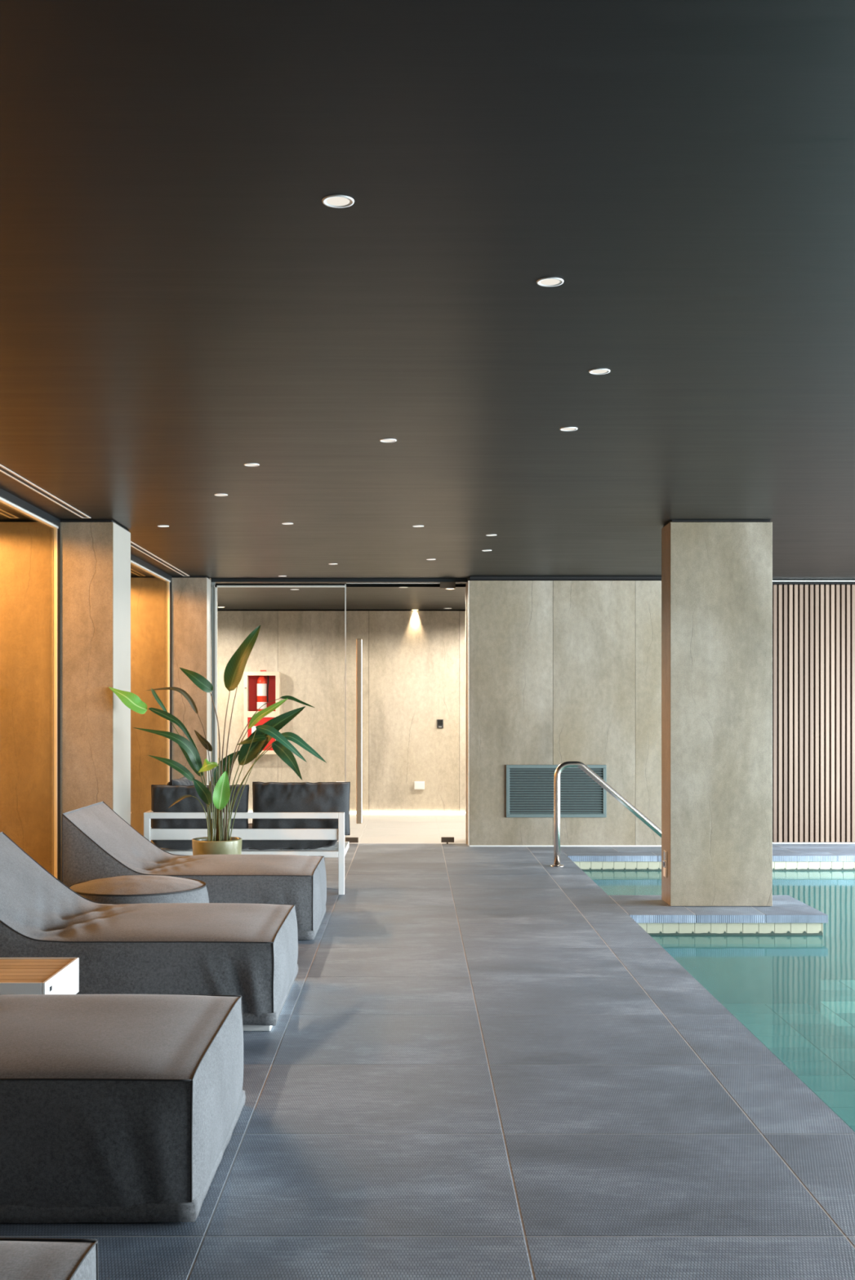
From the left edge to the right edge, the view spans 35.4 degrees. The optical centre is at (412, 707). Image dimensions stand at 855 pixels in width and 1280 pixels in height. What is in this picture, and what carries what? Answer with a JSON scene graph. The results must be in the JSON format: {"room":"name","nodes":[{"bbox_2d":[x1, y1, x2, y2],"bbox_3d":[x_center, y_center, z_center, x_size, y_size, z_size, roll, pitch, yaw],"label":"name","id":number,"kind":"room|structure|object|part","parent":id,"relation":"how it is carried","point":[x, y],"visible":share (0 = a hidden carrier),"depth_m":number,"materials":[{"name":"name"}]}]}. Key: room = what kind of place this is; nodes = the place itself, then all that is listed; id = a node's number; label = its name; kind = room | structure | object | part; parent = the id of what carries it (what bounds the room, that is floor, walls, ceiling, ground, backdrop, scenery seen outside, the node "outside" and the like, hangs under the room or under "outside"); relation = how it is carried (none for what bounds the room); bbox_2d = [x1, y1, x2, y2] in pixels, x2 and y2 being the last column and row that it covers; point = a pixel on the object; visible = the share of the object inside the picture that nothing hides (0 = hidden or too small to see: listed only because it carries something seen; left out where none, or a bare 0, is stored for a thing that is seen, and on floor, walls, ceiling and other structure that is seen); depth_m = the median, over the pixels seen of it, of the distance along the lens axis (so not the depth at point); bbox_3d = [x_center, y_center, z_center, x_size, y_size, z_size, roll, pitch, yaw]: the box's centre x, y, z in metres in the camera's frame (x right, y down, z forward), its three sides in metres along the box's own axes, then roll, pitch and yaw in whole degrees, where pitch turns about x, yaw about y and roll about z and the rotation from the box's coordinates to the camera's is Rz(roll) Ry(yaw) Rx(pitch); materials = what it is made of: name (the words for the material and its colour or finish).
{"room":"indoor swimming pool","nodes":[
{"label":"indoor swimming pool","id":0,"kind":"room"},
{"bbox_2d":[0,521,53,875],"bbox_3d":[-4.260,0.050,9.685,3.480,2.700,0.590,0,0,0],"label":"wall","id":1,"kind":"structure","parent":0,"point":[26,548],"depth_m":9.39,"materials":[{"name":"wood"}]},
{"bbox_2d":[0,488,60,880],"bbox_3d":[-2.500,0.043,3.100,0.060,2.714,12.580,0,0,0],"label":"window frame","id":2,"kind":"structure","parent":1,"relation":"in","point":[6,498],"depth_m":9.38,"materials":[{"name":"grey metal"}]},
{"bbox_2d":[60,520,130,882],"bbox_3d":[-2.308,0.043,9.685,0.415,2.714,0.590,0,0,0],"label":"pillar","id":3,"kind":"structure","parent":0,"point":[95,554],"depth_m":9.39,"materials":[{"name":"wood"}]},
{"bbox_3d":[-2.106,0.049,9.685,0.012,2.697,0.565,0,0,0],"label":"panel","id":4,"kind":"part","parent":3,"relation":"part of","materials":[{"name":"white paint"}]},
{"bbox_2d":[130,577,167,844],"bbox_3d":[-4.231,0.050,13.557,3.538,2.700,0.275,0,0,0],"label":"wall","id":5,"kind":"structure","parent":0,"point":[148,596],"depth_m":13.42,"materials":[{"name":"wood"}]},
{"bbox_2d":[130,554,171,782],"bbox_3d":[-2.443,0.043,11.700,0.060,2.714,3.439,0,0,0],"label":"window","id":6,"kind":"structure","parent":5,"relation":"in","point":[135,561],"depth_m":13.41,"materials":[{"name":"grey metal"}]},
{"bbox_2d":[171,576,210,785],"bbox_3d":[-2.259,0.043,13.557,0.396,2.714,0.275,0,0,0],"label":"pillar","id":7,"kind":"structure","parent":0,"point":[190,595],"depth_m":13.42,"materials":[{"name":"wood"}]},
{"bbox_3d":[-2.067,0.049,13.557,0.012,2.697,0.250,0,0,0],"label":"panel","id":8,"kind":"part","parent":7,"relation":"part of","materials":[{"name":"white paint"}]},
{"bbox_2d":[210,610,465,811],"bbox_3d":[-0.900,0.054,17.885,10.200,2.652,0.430,0,0,0],"label":"wall","id":9,"kind":"structure","parent":0,"point":[414,661],"depth_m":17.67,"materials":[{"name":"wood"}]},
{"bbox_3d":[-2.376,0.053,17.676,1.196,2.650,0.012,0,0,0],"label":"stone panel","id":10,"kind":"part","parent":9,"relation":"part of","materials":[{"name":"beige stone"}]},
{"bbox_2d":[244,671,280,754],"bbox_3d":[-1.971,0.076,17.581,0.471,1.082,0.174,0,0,0],"label":"fire extinguisher cabinet","id":11,"kind":"object","parent":9,"relation":"attached to","point":[251,678],"visible":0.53,"depth_m":17.52,"materials":[{"name":"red metal"}]},
{"bbox_3d":[-1.974,0.350,17.523,0.365,0.434,0.012,0,0,0],"label":"door","id":12,"kind":"part","parent":11,"relation":"part of","materials":[{"name":"red metal"}]},
{"bbox_2d":[257,670,268,711],"bbox_3d":[-1.974,-0.216,17.581,0.138,0.537,0.127,0,0,40],"label":"fire extinguisher","id":13,"kind":"object","parent":11,"relation":"on","point":[262,687],"visible":0.91,"depth_m":17.54,"materials":[{"name":"red metal"}]},
{"bbox_3d":[-1.176,0.053,17.676,1.196,2.650,0.012,0,0,0],"label":"stone panel","id":14,"kind":"part","parent":9,"relation":"part of","materials":[{"name":"beige stone"}]},
{"bbox_2d":[248,811,465,813],"bbox_3d":[-0.900,1.389,17.662,10.200,0.022,0.013,0,0,0],"label":"trim","id":15,"kind":"structure","parent":9,"relation":"attached to","point":[248,811],"depth_m":17.66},
{"bbox_3d":[0.024,0.053,17.676,1.196,2.650,0.012,0,0,0],"label":"stone panel","id":16,"kind":"part","parent":9,"relation":"part of","materials":[{"name":"beige stone"}]},
{"bbox_2d":[413,781,424,789],"bbox_3d":[0.093,1.031,17.642,0.135,0.102,0.054,0,0,0],"label":"wall box","id":17,"kind":"object","parent":9,"relation":"attached to","point":[417,784],"visible":1,"depth_m":17.62,"materials":[{"name":"white plastic"}]},
{"bbox_2d":[436,719,443,728],"bbox_3d":[0.366,0.218,17.658,0.080,0.114,0.021,0,0,0],"label":"keypad","id":18,"kind":"object","parent":9,"relation":"attached to","point":[439,722],"visible":1,"depth_m":17.65,"materials":[{"name":"plastic"}]},
{"bbox_3d":[1.224,0.053,17.676,1.196,2.650,0.012,0,0,0],"label":"stone panel","id":19,"kind":"part","parent":9,"relation":"part of","materials":[{"name":"beige stone"}]},
{"bbox_2d":[0,0,854,610],"bbox_3d":[0.100,-1.350,7.500,12.200,0.130,21.400,0,0,0],"label":"ceiling","id":20,"kind":"structure","parent":0,"point":[183,304],"depth_m":4.15,"materials":[{"name":"paint"}]},
{"bbox_2d":[0,508,18,518],"bbox_3d":[-2.760,-1.313,6.641,0.062,0.004,5.282,0,0,0],"label":"air slot","id":21,"kind":"object","parent":20,"relation":"attached to","point":[2,512],"visible":1,"depth_m":9.12,"materials":[{"name":"metal"}]},
{"bbox_2d":[0,464,91,518],"bbox_3d":[-2.260,-1.313,3.391,0.062,0.004,11.782,0,0,0],"label":"air slot","id":22,"kind":"object","parent":20,"relation":"attached to","point":[3,469],"visible":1,"depth_m":8.14,"materials":[{"name":"metal"}]},
{"bbox_2d":[130,568,146,576],"bbox_3d":[-2.700,-1.313,11.721,0.062,0.004,3.342,0,0,0],"label":"air slot","id":23,"kind":"object","parent":20,"relation":"attached to","point":[131,570],"visible":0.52,"depth_m":13.11,"materials":[{"name":"metal"}]},
{"bbox_2d":[130,541,189,576],"bbox_3d":[-2.260,-1.313,11.721,0.062,0.004,3.342,0,0,0],"label":"air slot","id":24,"kind":"object","parent":20,"relation":"attached to","point":[132,544],"visible":0.73,"depth_m":11.83,"materials":[{"name":"metal"}]},
{"bbox_2d":[214,493,227,496],"bbox_3d":[-1.184,-1.313,8.278,0.084,0.003,0.084,0,0,0],"label":"recessed light","id":25,"kind":"object","parent":20,"relation":"in","point":[217,495],"visible":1,"depth_m":8.29,"materials":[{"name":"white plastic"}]},
{"bbox_2d":[244,462,259,466],"bbox_3d":[-0.871,-1.313,7.252,0.084,0.003,0.084,0,0,0],"label":"recessed light","id":26,"kind":"object","parent":20,"relation":"in","point":[251,464],"visible":1,"depth_m":7.25,"materials":[{"name":"white plastic"}]},
{"bbox_2d":[281,522,293,524],"bbox_3d":[-0.893,-1.313,9.576,0.084,0.003,0.084,0,0,0],"label":"recessed light","id":27,"kind":"object","parent":20,"relation":"in","point":[284,523],"visible":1,"depth_m":9.58,"materials":[{"name":"white plastic"}]},
{"bbox_2d":[321,195,354,208],"bbox_3d":[-0.193,-1.313,3.474,0.084,0.003,0.084,0,0,0],"label":"recessed light","id":28,"kind":"object","parent":20,"relation":"in","point":[331,201],"visible":1,"depth_m":3.47,"materials":[{"name":"white plastic"}]},
{"bbox_2d":[379,438,396,442],"bbox_3d":[-0.120,-1.313,6.591,0.084,0.003,0.084,0,0,0],"label":"recessed light","id":29,"kind":"object","parent":20,"relation":"in","point":[385,440],"visible":1,"depth_m":6.59,"materials":[{"name":"white plastic"}]},
{"bbox_2d":[536,277,563,286],"bbox_3d":[0.425,-1.313,4.133,0.084,0.003,0.084,0,0,0],"label":"recessed light","id":30,"kind":"object","parent":20,"relation":"in","point":[545,282],"visible":1,"depth_m":4.13,"materials":[{"name":"white plastic"}]},
{"bbox_2d":[559,426,577,431],"bbox_3d":[0.738,-1.313,6.318,0.084,0.003,0.084,0,0,0],"label":"recessed light","id":31,"kind":"object","parent":20,"relation":"in","point":[565,428],"visible":1,"depth_m":6.32,"materials":[{"name":"white plastic"}]},
{"bbox_2d":[588,368,609,374],"bbox_3d":[0.731,-1.313,5.235,0.084,0.003,0.084,0,0,0],"label":"recessed light","id":32,"kind":"object","parent":20,"relation":"in","point":[600,371],"visible":1,"depth_m":5.23,"materials":[{"name":"white plastic"}]},
{"bbox_2d":[0,813,854,1279],"bbox_3d":[0.100,1.550,7.500,12.200,0.300,21.400,0,0,0],"label":"floor","id":33,"kind":"structure","parent":0,"point":[477,1063],"depth_m":4.68,"materials":[{"name":"tile"}]},
{"bbox_2d":[0,957,79,994],"bbox_3d":[-1.609,1.210,5.200,0.506,0.380,0.504,0,0,0],"label":"side table","id":34,"kind":"object","parent":33,"relation":"on","point":[18,975],"visible":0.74,"depth_m":5.19,"materials":[{"name":"brown wood"}]},
{"bbox_2d":[0,1237,98,1279],"bbox_3d":[-1.341,1.019,2.010,1.545,0.762,1.101,0,0,0],"label":"lounger","id":35,"kind":"object","parent":33,"relation":"on","point":[20,1259],"visible":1,"depth_m":2.43,"materials":[{"name":"fabric"}]},
{"bbox_2d":[0,994,245,1222],"bbox_3d":[-1.342,1.019,4.160,1.540,0.762,1.103,0,0,0],"label":"lounger","id":36,"kind":"object","parent":33,"relation":"on","point":[114,1108],"visible":1,"depth_m":3.63,"materials":[{"name":"fabric"}]},
{"bbox_2d":[68,875,208,903],"bbox_3d":[-1.530,1.171,7.450,0.794,0.445,0.794,0,0,0],"label":"pouf","id":37,"kind":"object","parent":33,"relation":"on","point":[129,889],"visible":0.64,"depth_m":7.23,"materials":[{"name":"fabric"}]},
{"bbox_2d":[0,831,297,1031],"bbox_3d":[-1.340,1.019,6.305,1.545,0.762,1.147,0,0,0],"label":"lounger","id":38,"kind":"object","parent":33,"relation":"on","point":[250,951],"visible":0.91,"depth_m":5.81,"materials":[{"name":"fabric"}]},
{"bbox_3d":[-1.336,1.383,6.305,1.448,0.034,1.060,0,0,0],"label":"frame","id":39,"kind":"part","parent":38,"relation":"part of","materials":[{"name":"silver metal"}]},
{"bbox_2d":[62,801,326,939],"bbox_3d":[-1.340,1.019,8.554,1.544,0.762,1.092,0,0,0],"label":"lounger","id":40,"kind":"object","parent":33,"relation":"on","point":[97,842],"visible":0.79,"depth_m":8.07,"materials":[{"name":"fabric"}]},
{"bbox_2d":[109,625,325,855],"bbox_3d":[-1.376,0.409,9.477,1.500,1.981,0.398,0,0,0],"label":"potted plant","id":41,"kind":"object","parent":33,"relation":"on","point":[220,842],"visible":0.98,"depth_m":9.41,"materials":[{"name":"green plant"}]},
{"bbox_3d":[-1.638,0.498,9.410,0.455,0.984,0.029,0,0,-11],"label":"stem","id":42,"kind":"part","parent":41,"relation":"part of","materials":[{"name":"green plant"}]},
{"bbox_3d":[-1.639,0.427,9.473,0.417,1.127,0.012,0,0,-8],"label":"stem","id":43,"kind":"part","parent":41,"relation":"part of","materials":[{"name":"green plant"}]},
{"bbox_3d":[-1.488,0.803,9.383,0.139,0.374,0.013,0,0,-14],"label":"stem","id":44,"kind":"part","parent":41,"relation":"part of","materials":[{"name":"green plant"}]},
{"bbox_3d":[-1.459,0.720,9.436,0.081,0.540,0.039,0,0,0],"label":"stem","id":45,"kind":"part","parent":41,"relation":"part of","materials":[{"name":"green plant"}]},
{"bbox_3d":[-1.479,0.515,9.564,0.126,0.950,0.038,0,0,0],"label":"stem","id":46,"kind":"part","parent":41,"relation":"part of","materials":[{"name":"green plant"}]},
{"bbox_3d":[-1.440,0.710,9.506,0.025,0.560,0.012,0,0,0],"label":"stem","id":47,"kind":"part","parent":41,"relation":"part of","materials":[{"name":"green plant"}]},
{"bbox_3d":[-1.421,0.839,9.417,0.011,0.303,0.043,0,0,35],"label":"stem","id":48,"kind":"part","parent":41,"relation":"part of","materials":[{"name":"green plant"}]},
{"bbox_3d":[-1.413,0.755,9.416,0.025,0.470,0.012,0,0,0],"label":"stem","id":49,"kind":"part","parent":41,"relation":"part of","materials":[{"name":"green plant"}]},
{"bbox_3d":[-1.422,0.648,9.580,0.030,0.683,0.009,0,0,0],"label":"stem","id":50,"kind":"part","parent":41,"relation":"part of","materials":[{"name":"green plant"}]},
{"bbox_3d":[-1.406,0.742,9.486,0.030,0.497,0.013,0,0,0],"label":"stem","id":51,"kind":"part","parent":41,"relation":"part of","materials":[{"name":"green plant"}]},
{"bbox_3d":[-1.386,0.703,9.405,0.019,0.574,0.079,0,0,-17],"label":"stem","id":52,"kind":"part","parent":41,"relation":"part of","materials":[{"name":"green plant"}]},
{"bbox_3d":[-1.403,0.438,9.501,0.074,1.105,0.051,0,0,0],"label":"stem","id":53,"kind":"part","parent":41,"relation":"part of","materials":[{"name":"green plant"}]},
{"bbox_3d":[-1.393,0.723,9.523,0.023,0.534,0.013,0,0,0],"label":"stem","id":54,"kind":"part","parent":41,"relation":"part of","materials":[{"name":"green plant"}]},
{"bbox_3d":[-1.386,1.167,9.500,0.352,0.465,0.352,0,0,0],"label":"pot","id":55,"kind":"part","parent":41,"relation":"part of","materials":[{"name":"gold metal"}]},
{"bbox_3d":[-1.362,0.674,9.436,0.018,0.633,0.012,0,0,0],"label":"stem","id":56,"kind":"part","parent":41,"relation":"part of","materials":[{"name":"green plant"}]},
{"bbox_3d":[-1.353,0.851,9.381,0.011,0.279,0.047,0,0,0],"label":"stem","id":57,"kind":"part","parent":41,"relation":"part of","materials":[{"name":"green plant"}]},
{"bbox_3d":[-1.344,0.724,9.442,0.020,0.532,0.013,0,0,0],"label":"stem","id":58,"kind":"part","parent":41,"relation":"part of","materials":[{"name":"green plant"}]},
{"bbox_3d":[-1.351,0.745,9.508,0.025,0.491,0.012,0,0,0],"label":"stem","id":59,"kind":"part","parent":41,"relation":"part of","materials":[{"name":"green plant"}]},
{"bbox_3d":[-1.336,0.702,9.532,0.013,0.576,0.012,0,0,0],"label":"stem","id":60,"kind":"part","parent":41,"relation":"part of","materials":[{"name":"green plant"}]},
{"bbox_3d":[-1.328,0.436,9.482,0.082,1.108,0.050,0,0,0],"label":"stem","id":61,"kind":"part","parent":41,"relation":"part of","materials":[{"name":"green plant"}]},
{"bbox_3d":[-1.298,0.667,9.454,0.015,0.645,0.013,0,0,0],"label":"stem","id":62,"kind":"part","parent":41,"relation":"part of","materials":[{"name":"green plant"}]},
{"bbox_3d":[-1.294,0.415,9.516,0.112,1.150,0.038,0,0,0],"label":"stem","id":63,"kind":"part","parent":41,"relation":"part of","materials":[{"name":"green plant"}]},
{"bbox_3d":[-1.279,0.696,9.482,0.118,0.588,0.050,0,0,0],"label":"stem","id":64,"kind":"part","parent":41,"relation":"part of","materials":[{"name":"green plant"}]},
{"bbox_3d":[-1.238,0.569,9.431,0.178,0.843,0.068,0,0,0],"label":"stem","id":65,"kind":"part","parent":41,"relation":"part of","materials":[{"name":"green plant"}]},
{"bbox_3d":[-1.199,0.564,9.391,0.240,0.853,0.107,0,0,0],"label":"stem","id":66,"kind":"part","parent":41,"relation":"part of","materials":[{"name":"green plant"}]},
{"bbox_3d":[-1.164,0.603,9.428,0.287,0.776,0.012,0,0,10],"label":"stem","id":67,"kind":"part","parent":41,"relation":"part of","materials":[{"name":"green plant"}]},
{"bbox_3d":[-1.147,0.625,9.456,0.348,0.731,0.016,0,0,7],"label":"stem","id":68,"kind":"part","parent":41,"relation":"part of","materials":[{"name":"green plant"}]},
{"bbox_3d":[-1.127,0.601,9.541,0.399,0.779,0.048,0,0,0],"label":"stem","id":69,"kind":"part","parent":41,"relation":"part of","materials":[{"name":"green plant"}]},
{"bbox_3d":[-1.131,0.460,9.559,0.394,1.061,0.047,0,0,0],"label":"stem","id":70,"kind":"part","parent":41,"relation":"part of","materials":[{"name":"green plant"}]},
{"bbox_2d":[143,809,349,894],"bbox_3d":[-1.256,1.093,10.383,1.497,0.613,0.795,0,0,0],"label":"bench","id":71,"kind":"object","parent":33,"relation":"on","point":[326,842],"visible":0.54,"depth_m":10.00,"materials":[{"name":"white painted metal"}]},
{"bbox_3d":[-1.982,1.093,10.008,0.045,0.613,0.045,0,0,0],"label":"post","id":72,"kind":"part","parent":71,"relation":"part of","materials":[{"name":"white metal"}]},
{"bbox_2d":[167,776,193,785],"bbox_3d":[-1.824,0.761,10.540,0.199,0.404,0.507,0,0,4],"label":"cushion","id":73,"kind":"object","parent":71,"relation":"on","point":[184,780],"visible":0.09,"depth_m":10.42,"materials":[{"name":"fabric"}]},
{"bbox_2d":[151,784,248,828],"bbox_3d":[-1.615,0.784,10.165,0.746,0.392,0.220,0,0,1],"label":"cushion","id":74,"kind":"object","parent":71,"relation":"on","point":[163,796],"visible":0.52,"depth_m":10.09,"materials":[{"name":"fabric"}]},
{"bbox_3d":[-1.258,0.951,10.008,1.403,0.082,0.023,0,0,0],"label":"rail","id":75,"kind":"part","parent":71,"relation":"part of","materials":[{"name":"white metal"}]},
{"bbox_2d":[151,822,337,849],"bbox_3d":[-1.262,1.003,10.393,1.400,0.181,0.683,0,0,0],"label":"seat cushion","id":76,"kind":"object","parent":71,"relation":"on","point":[162,844],"depth_m":10.07,"materials":[{"name":"fabric"}]},
{"bbox_3d":[-1.256,0.809,10.008,1.407,0.045,0.045,0,0,0],"label":"rail","id":77,"kind":"part","parent":71,"relation":"part of","materials":[{"name":"white metal"}]},
{"bbox_3d":[-1.256,1.099,10.008,1.407,0.045,0.045,0,0,0],"label":"seat rail","id":78,"kind":"part","parent":71,"relation":"part of","materials":[{"name":"white metal"}]},
{"bbox_2d":[252,781,350,835],"bbox_3d":[-0.846,0.769,10.164,0.747,0.406,0.222,0,0,-1],"label":"cushion","id":79,"kind":"object","parent":71,"relation":"on","point":[268,797],"visible":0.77,"depth_m":10.09,"materials":[{"name":"fabric"}]},
{"bbox_3d":[-0.530,1.093,10.008,0.045,0.613,0.045,0,0,0],"label":"post","id":80,"kind":"part","parent":71,"relation":"part of","materials":[{"name":"white metal"}]},
{"bbox_3d":[-0.530,1.099,10.383,0.045,0.045,0.705,0,0,0],"label":"seat rail","id":81,"kind":"part","parent":71,"relation":"part of","materials":[{"name":"white metal"}]},
{"bbox_2d":[550,760,661,866],"bbox_3d":[2.009,1.477,11.800,1.588,2.003,0.120,0,0,0],"label":"handrail","id":82,"kind":"object","parent":33,"relation":"on","point":[560,767],"visible":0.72,"depth_m":11.78,"materials":[{"name":"metal"}]},
{"bbox_2d":[465,580,661,846],"bbox_3d":[1.810,0.064,13.815,2.499,2.672,0.730,0,0,0],"label":"wall","id":83,"kind":"structure","parent":0,"point":[558,672],"depth_m":13.45,"materials":[{"name":"stone"}]},
{"bbox_2d":[211,578,466,841],"bbox_3d":[-0.749,0.043,13.705,2.618,2.714,0.050,0,0,0],"label":"window","id":84,"kind":"structure","parent":83,"relation":"in","point":[214,588],"depth_m":13.69,"materials":[{"name":"clear glass"}]},
{"bbox_2d":[345,582,466,844],"bbox_3d":[-0.061,0.058,13.662,1.242,2.685,0.115,0,0,0],"label":"door","id":85,"kind":"structure","parent":84,"relation":"attached to","point":[442,584],"depth_m":13.61,"materials":[{"name":"clear glass"}]},
{"bbox_3d":[-0.541,0.244,13.625,0.060,1.884,0.040,0,0,0],"label":"pull handle","id":86,"kind":"part","parent":85,"relation":"part of","materials":[{"name":"silver metal"}]},
{"bbox_3d":[0.567,0.064,13.816,0.012,2.672,0.728,0,0,0],"label":"jamb panel","id":87,"kind":"part","parent":83,"relation":"part of","materials":[{"name":"stone"}]},
{"bbox_3d":[0.993,0.063,13.456,0.837,2.670,0.012,0,0,0],"label":"stone panel","id":88,"kind":"part","parent":83,"relation":"part of","materials":[{"name":"beige stone"}]},
{"bbox_2d":[506,764,606,817],"bbox_3d":[1.443,0.843,13.438,1.007,0.528,0.022,0,0,0],"label":"air vent","id":89,"kind":"object","parent":83,"relation":"in","point":[529,788],"visible":0.9,"depth_m":13.44,"materials":[{"name":"metal"}]},
{"bbox_2d":[468,577,661,580],"bbox_3d":[1.820,-1.294,13.835,2.480,0.043,0.690,0,0,0],"label":"trim","id":90,"kind":"structure","parent":83,"relation":"attached to","point":[470,578],"depth_m":13.49,"materials":[{"name":"black metal"}]},
{"bbox_2d":[469,844,661,846],"bbox_3d":[1.817,1.394,13.443,2.487,0.012,0.012,0,0,0],"label":"baseboard","id":91,"kind":"structure","parent":83,"relation":"attached to","point":[469,845],"depth_m":13.44,"materials":[{"name":"metal"}]},
{"bbox_3d":[1.827,0.063,13.456,0.824,2.670,0.012,0,0,0],"label":"stone panel","id":92,"kind":"part","parent":83,"relation":"part of","materials":[{"name":"beige stone"}]},
{"bbox_3d":[2.650,0.063,13.456,0.817,2.670,0.012,0,0,0],"label":"stone panel","id":93,"kind":"part","parent":83,"relation":"part of","materials":[{"name":"beige stone"}]},
{"bbox_2d":[573,861,854,1132],"bbox_3d":[3.580,2.103,4.750,4.640,1.294,16.100,0,0,0],"label":"pool water","id":94,"kind":"structure","parent":0,"point":[791,985],"depth_m":9.05,"materials":[{"name":"teal liquid"}]},
{"bbox_2d":[661,520,772,906],"bbox_3d":[2.168,0.043,9.564,0.715,2.714,0.342,0,0,0],"label":"pillar","id":95,"kind":"structure","parent":0,"point":[717,575],"depth_m":9.39,"materials":[{"name":"stone"}]},
{"bbox_2d":[662,849,666,878],"bbox_3d":[1.802,1.120,9.560,0.017,0.190,0.100,0,0,0],"label":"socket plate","id":96,"kind":"object","parent":95,"relation":"attached to","point":[664,852],"visible":1,"depth_m":9.52,"materials":[{"name":"metal"}]},
{"bbox_3d":[1.817,0.049,9.564,0.012,2.697,0.317,0,0,0],"label":"panel","id":97,"kind":"part","parent":95,"relation":"part of","materials":[{"name":"stone"}]},
{"bbox_2d":[772,579,854,843],"bbox_3d":[4.630,0.043,13.967,3.140,2.715,0.465,0,0,0],"label":"wall","id":98,"kind":"structure","parent":0,"point":[813,620],"depth_m":13.75,"materials":[{"name":"brown wood"}]},
{"bbox_3d":[4.630,-1.297,13.748,3.140,0.008,0.025,0,0,0],"label":"head trim","id":99,"kind":"part","parent":98,"relation":"part of","materials":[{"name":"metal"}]},
{"bbox_3d":[4.630,1.395,13.748,3.140,0.010,0.025,0,0,0],"label":"trim","id":100,"kind":"part","parent":98,"relation":"part of","materials":[{"name":"metal"}]}
]}

